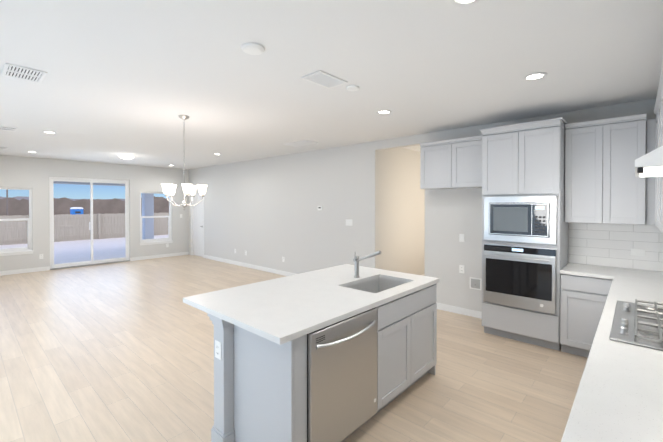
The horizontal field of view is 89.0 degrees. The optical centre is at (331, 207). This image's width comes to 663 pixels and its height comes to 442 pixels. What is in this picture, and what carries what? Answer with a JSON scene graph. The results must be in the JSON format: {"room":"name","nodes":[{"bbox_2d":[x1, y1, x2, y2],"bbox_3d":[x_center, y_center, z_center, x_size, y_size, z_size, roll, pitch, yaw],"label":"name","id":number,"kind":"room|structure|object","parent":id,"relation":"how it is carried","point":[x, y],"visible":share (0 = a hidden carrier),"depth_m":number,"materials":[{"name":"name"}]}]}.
{"room":"kitchen","nodes":[
{"label":"kitchen","id":0,"kind":"room"},
{"bbox_2d":[0,155,187,270],"bbox_3d":[-6.691,0.172,8.807,0.150,2.770,5.940,0,1,42],"label":"wall","id":1,"kind":"structure","parent":0,"point":[34,173],"depth_m":8.88,"materials":[{"name":"paint"}]},
{"bbox_2d":[0,187,33,255],"bbox_3d":[-7.559,0.324,7.827,0.140,1.584,0.960,0,1,42],"label":"window","id":2,"kind":"structure","parent":1,"relation":"in","point":[15,251],"depth_m":8.07,"materials":[{"name":"plastic"}]},
{"bbox_2d":[0,266,49,275],"bbox_3d":[-7.812,1.519,7.473,0.013,0.100,2.440,0,1,42],"label":"baseboard","id":3,"kind":"structure","parent":1,"relation":"attached to","point":[10,272],"depth_m":8.03,"materials":[{"name":"white wood"}]},
{"bbox_2d":[49,177,129,269],"bbox_3d":[-6.443,0.389,9.076,0.118,2.338,1.798,0,1,42],"label":"sliding glass door","id":4,"kind":"structure","parent":1,"relation":"in","point":[53,266],"depth_m":9.06,"materials":[{"name":"plastic"}]},
{"bbox_2d":[139,192,172,244],"bbox_3d":[-5.344,0.321,10.273,0.140,1.584,0.960,0,1,42],"label":"window","id":5,"kind":"structure","parent":1,"relation":"in","point":[156,241],"depth_m":10.29,"materials":[{"name":"plastic"}]},
{"bbox_2d":[130,252,188,260],"bbox_3d":[-5.219,1.492,10.337,0.013,0.100,1.707,0,1,42],"label":"baseboard","id":6,"kind":"structure","parent":1,"relation":"attached to","point":[181,253],"depth_m":10.27,"materials":[{"name":"white wood"}]},
{"bbox_2d":[0,255,587,441],"bbox_3d":[-1.442,1.632,6.103,11.580,0.100,9.240,0,1,42],"label":"floor","id":7,"kind":"structure","parent":0,"point":[118,352],"depth_m":3.33,"materials":[{"name":"brown wood"}]},
{"bbox_2d":[206,280,439,441],"bbox_3d":[0.142,1.165,2.786,0.836,0.895,2.036,0,1,42],"label":"kitchen island","id":8,"kind":"object","parent":7,"relation":"on","point":[340,353],"depth_m":2.22,"materials":[{"name":"wood"}]},
{"bbox_2d":[183,264,438,339],"bbox_3d":[-0.046,0.699,2.895,1.155,0.035,1.951,0,1,42],"label":"island countertop","id":9,"kind":"structure","parent":8,"relation":"on","point":[282,308],"depth_m":2.54,"materials":[{"name":"white stone"}]},
{"bbox_2d":[353,250,381,277],"bbox_3d":[0.330,0.536,3.176,0.307,0.284,0.082,0,1,42],"label":"faucet","id":10,"kind":"object","parent":9,"relation":"on","point":[356,259],"visible":1,"depth_m":3.24,"materials":[{"name":"silver metal"}]},
{"bbox_2d":[480,117,567,350],"bbox_3d":[2.359,0.310,4.150,0.864,2.580,0.709,0,1,42],"label":"tall cabinet","id":11,"kind":"object","parent":7,"relation":"on","point":[524,243],"visible":1,"depth_m":3.91,"materials":[{"name":"grey paint"}]},
{"bbox_2d":[560,263,615,355],"bbox_3d":[2.852,1.144,3.745,0.449,0.920,0.660,0,1,42],"label":"base cabinet","id":12,"kind":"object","parent":7,"relation":"on","point":[582,285],"depth_m":3.60,"materials":[{"name":"grey paint"}]},
{"bbox_2d":[561,268,662,441],"bbox_3d":[1.590,1.164,1.524,0.660,0.920,5.647,0,1,42],"label":"countertop","id":13,"kind":"structure","parent":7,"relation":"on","point":[619,396],"depth_m":1.37,"materials":[{"name":"white stone"}]},
{"bbox_2d":[609,299,662,350],"bbox_3d":[1.985,0.677,1.960,0.530,0.045,0.950,0,1,42],"label":"gas cooktop","id":14,"kind":"object","parent":13,"relation":"in","point":[636,323],"visible":1,"depth_m":1.94,"materials":[{"name":"silver metal"}]},
{"bbox_2d":[0,0,662,168],"bbox_3d":[-1.442,-1.248,6.077,11.580,0.120,9.240,0,1,42],"label":"ceiling","id":15,"kind":"structure","parent":0,"point":[134,78],"depth_m":2.83,"materials":[{"name":"paint"}]},
{"bbox_2d":[0,125,17,131],"bbox_3d":[-4.843,-1.172,5.002,0.360,0.012,0.260,0,1,42],"label":"ceiling vent","id":16,"kind":"object","parent":15,"relation":"in","point":[8,128],"visible":1,"depth_m":5.00,"materials":[{"name":"white metal"}]},
{"bbox_2d":[1,63,46,82],"bbox_3d":[-2.651,-1.152,2.909,0.360,0.012,0.260,0,1,42],"label":"ceiling vent","id":17,"kind":"object","parent":15,"relation":"in","point":[22,73],"visible":1,"depth_m":2.89,"materials":[{"name":"white metal"}]},
{"bbox_2d":[119,154,133,159],"bbox_3d":[-4.718,-1.149,7.763,0.300,0.108,0.300,0,1,42],"label":"flush-mount ceiling light","id":18,"kind":"object","parent":15,"relation":"attached to","point":[124,156],"visible":1,"depth_m":7.68,"materials":[{"name":"white glass"}]},
{"bbox_2d":[161,115,207,209],"bbox_3d":[-1.904,-0.566,4.317,0.554,1.210,0.538,0,1,42],"label":"chandelier","id":19,"kind":"object","parent":15,"relation":"hanging from","point":[170,189],"visible":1,"depth_m":4.32,"materials":[{"name":"white glass"}]},
{"bbox_2d":[241,42,264,54],"bbox_3d":[-0.567,-1.142,2.439,0.164,0.024,0.164,0,1,42],"label":"smoke detector","id":20,"kind":"object","parent":15,"relation":"attached to","point":[251,48],"visible":1,"depth_m":2.41,"materials":[{"name":"plastic"}]},
{"bbox_2d":[283,140,317,146],"bbox_3d":[-0.573,-1.183,6.262,0.620,0.012,0.320,0,1,42],"label":"ceiling vent","id":21,"kind":"object","parent":15,"relation":"in","point":[300,143],"visible":1,"depth_m":6.22,"materials":[{"name":"white metal"}]},
{"bbox_2d":[301,70,347,88],"bbox_3d":[-0.060,-1.154,3.059,0.240,0.012,0.370,0,1,42],"label":"ceiling vent","id":22,"kind":"object","parent":15,"relation":"in","point":[324,79],"visible":1,"depth_m":3.04,"materials":[{"name":"white metal"}]},
{"bbox_2d":[346,85,358,90],"bbox_3d":[0.206,-1.150,3.263,0.124,0.024,0.124,0,1,42],"label":"detector","id":23,"kind":"object","parent":15,"relation":"attached to","point":[352,88],"visible":1,"depth_m":3.23,"materials":[{"name":"plastic"}]},
{"bbox_2d":[377,110,391,113],"bbox_3d":[0.644,-1.166,4.134,0.183,0.007,0.183,0,1,36],"label":"recessed light","id":24,"kind":"object","parent":15,"relation":"in","point":[381,111],"depth_m":4.12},
{"bbox_2d":[450,0,478,5],"bbox_3d":[0.738,-1.144,1.824,0.183,0.007,0.183,0,1,33],"label":"recessed light","id":25,"kind":"object","parent":15,"relation":"in","point":[456,2],"depth_m":1.88,"materials":[{"name":"white"}]},
{"bbox_2d":[523,72,546,80],"bbox_3d":[1.799,-1.155,2.981,0.183,0.007,0.183,0,1,33],"label":"recessed light","id":26,"kind":"object","parent":15,"relation":"in","point":[535,76],"depth_m":2.98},
{"bbox_2d":[188,99,658,311],"bbox_3d":[-0.408,0.136,7.231,11.580,2.870,0.140,0,1,42],"label":"wall","id":27,"kind":"structure","parent":0,"point":[265,212],"depth_m":6.74,"materials":[{"name":"paint"}]},
{"bbox_2d":[190,190,203,257],"bbox_3d":[-4.164,0.492,10.625,0.870,2.095,0.156,0,1,42],"label":"door frame","id":28,"kind":"structure","parent":27,"relation":"attached to","point":[192,247],"depth_m":10.82,"materials":[{"name":"white wood"}]},
{"bbox_2d":[193,192,202,256],"bbox_3d":[-4.183,0.529,10.604,0.708,2.006,0.084,0,1,42],"label":"door leaf","id":29,"kind":"structure","parent":27,"relation":"in","point":[198,228],"depth_m":10.63,"materials":[{"name":"white wood"}]},
{"bbox_2d":[204,255,295,275],"bbox_3d":[-1.548,1.512,8.172,6.303,0.100,0.013,0,1,42],"label":"baseboard","id":30,"kind":"structure","parent":27,"relation":"attached to","point":[261,268],"depth_m":8.61,"materials":[{"name":"white wood"}]},
{"bbox_2d":[346,219,351,225],"bbox_3d":[0.336,0.288,6.459,0.165,0.118,0.008,0,1,42],"label":"light switch","id":31,"kind":"object","parent":27,"relation":"attached to","point":[348,221],"depth_m":6.45,"materials":[{"name":"plastic"}]},
{"bbox_2d":[420,135,481,189],"bbox_3d":[1.806,-0.619,4.877,0.972,0.685,0.362,0,1,42],"label":"upper cabinet","id":32,"kind":"object","parent":27,"relation":"attached to","point":[456,163],"visible":0.73,"depth_m":4.75,"materials":[{"name":"grey paint"}]},
{"bbox_2d":[436,302,481,318],"bbox_3d":[1.887,1.541,5.062,1.070,0.100,0.012,0,1,42],"label":"baseboard","id":33,"kind":"structure","parent":27,"relation":"attached to","point":[462,311],"depth_m":5.03,"materials":[{"name":"white wood"}]},
{"bbox_2d":[459,234,463,241],"bbox_3d":[1.937,0.452,5.010,0.075,0.118,0.008,0,1,42],"label":"light switch","id":34,"kind":"object","parent":27,"relation":"attached to","point":[461,236],"depth_m":5.01,"materials":[{"name":"plastic"}]},
{"bbox_2d":[459,265,463,272],"bbox_3d":[1.937,0.917,5.015,0.075,0.118,0.008,0,1,42],"label":"outlet","id":35,"kind":"object","parent":27,"relation":"attached to","point":[461,267],"depth_m":5.01,"materials":[{"name":"plastic"}]},
{"bbox_2d":[470,277,481,289],"bbox_3d":[2.077,1.103,4.875,0.170,0.170,0.030,0,1,42],"label":"wall vent","id":36,"kind":"object","parent":27,"relation":"attached to","point":[476,283],"depth_m":4.87,"materials":[{"name":"plastic"}]},
{"bbox_2d":[565,113,645,224],"bbox_3d":[3.038,-0.389,3.763,0.682,1.125,0.362,0,1,42],"label":"upper cabinet","id":37,"kind":"object","parent":27,"relation":"attached to","point":[604,184],"visible":1,"depth_m":3.62,"materials":[{"name":"grey paint"}]},
{"bbox_2d":[569,222,662,271],"bbox_3d":[3.308,0.429,3.770,1.082,0.508,0.006,0,1,42],"label":"tile backsplash","id":38,"kind":"structure","parent":27,"relation":"attached to","point":[602,244],"depth_m":3.82,"materials":[{"name":"white tile"}]},
{"bbox_2d":[631,249,644,255],"bbox_3d":[3.367,0.494,3.708,0.115,0.075,0.008,0,1,42],"label":"outlet","id":39,"kind":"object","parent":27,"relation":"attached to","point":[636,252],"depth_m":3.70,"materials":[{"name":"plastic"}]},
{"bbox_2d":[635,146,662,176],"bbox_3d":[2.048,-0.262,1.900,0.502,0.166,0.900,0,1,42],"label":"range hood","id":40,"kind":"object","parent":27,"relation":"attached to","point":[649,164],"visible":1,"depth_m":1.72,"materials":[{"name":"white metal"}]},
{"bbox_2d":[645,65,662,232],"bbox_3d":[1.693,-0.368,1.449,0.424,1.125,5.597,0,1,42],"label":"upper cabinet","id":41,"kind":"object","parent":27,"relation":"attached to","point":[654,185],"visible":0.92,"depth_m":3.30,"materials":[{"name":"grey paint"}]},
{"label":"outside","id":42,"kind":"structure","parent":0,"visible":0},
{"bbox_2d":[0,220,167,263],"bbox_3d":[-55.932,1.445,50.618,128.960,0.450,120.000,0,1,42],"label":"ground","id":43,"kind":"structure","parent":42,"point":[78,251],"depth_m":12.60,"materials":[{"name":"concrete"}]},
{"bbox_2d":[6,189,7,214],"bbox_3d":[-34.666,-2.345,36.046,0.133,7.700,2.000,0,1,42],"label":"utility pole","id":44,"kind":"object","parent":43,"relation":"on","point":[6,201],"depth_m":36.02,"materials":[{"name":"brown wood"}]},
{"bbox_2d":[0,196,124,200],"bbox_3d":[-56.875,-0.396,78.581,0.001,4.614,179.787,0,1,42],"label":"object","id":45,"kind":"object","parent":43,"relation":"on","point":[20,197],"visible":0.04,"depth_m":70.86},
{"bbox_2d":[70,207,82,215],"bbox_3d":[-32.195,1.104,42.644,1.230,2.280,1.230,0,1,42],"label":"portable toilet","id":46,"kind":"object","parent":43,"relation":"on","point":[76,210],"visible":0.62,"depth_m":42.20,"materials":[{"name":"blue plastic"}]},
{"bbox_2d":[0,213,168,244],"bbox_3d":[-9.681,0.900,18.144,0.148,1.240,46.041,0,1,42],"label":"fence","id":47,"kind":"object","parent":43,"relation":"on","point":[69,227],"visible":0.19,"depth_m":15.81,"materials":[{"name":"brown wood"}]},
{"bbox_2d":[0,196,168,215],"bbox_3d":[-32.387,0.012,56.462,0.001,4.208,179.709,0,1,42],"label":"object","id":48,"kind":"object","parent":43,"relation":"on","point":[64,205],"visible":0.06,"depth_m":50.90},
{"bbox_2d":[53,181,153,239],"bbox_3d":[-6.938,0.188,10.858,2.950,2.800,4.350,0,1,42],"label":"roof","id":49,"kind":"structure","parent":43,"relation":"on","point":[147,210],"depth_m":12.51,"materials":[{"name":"paint"}]}
]}

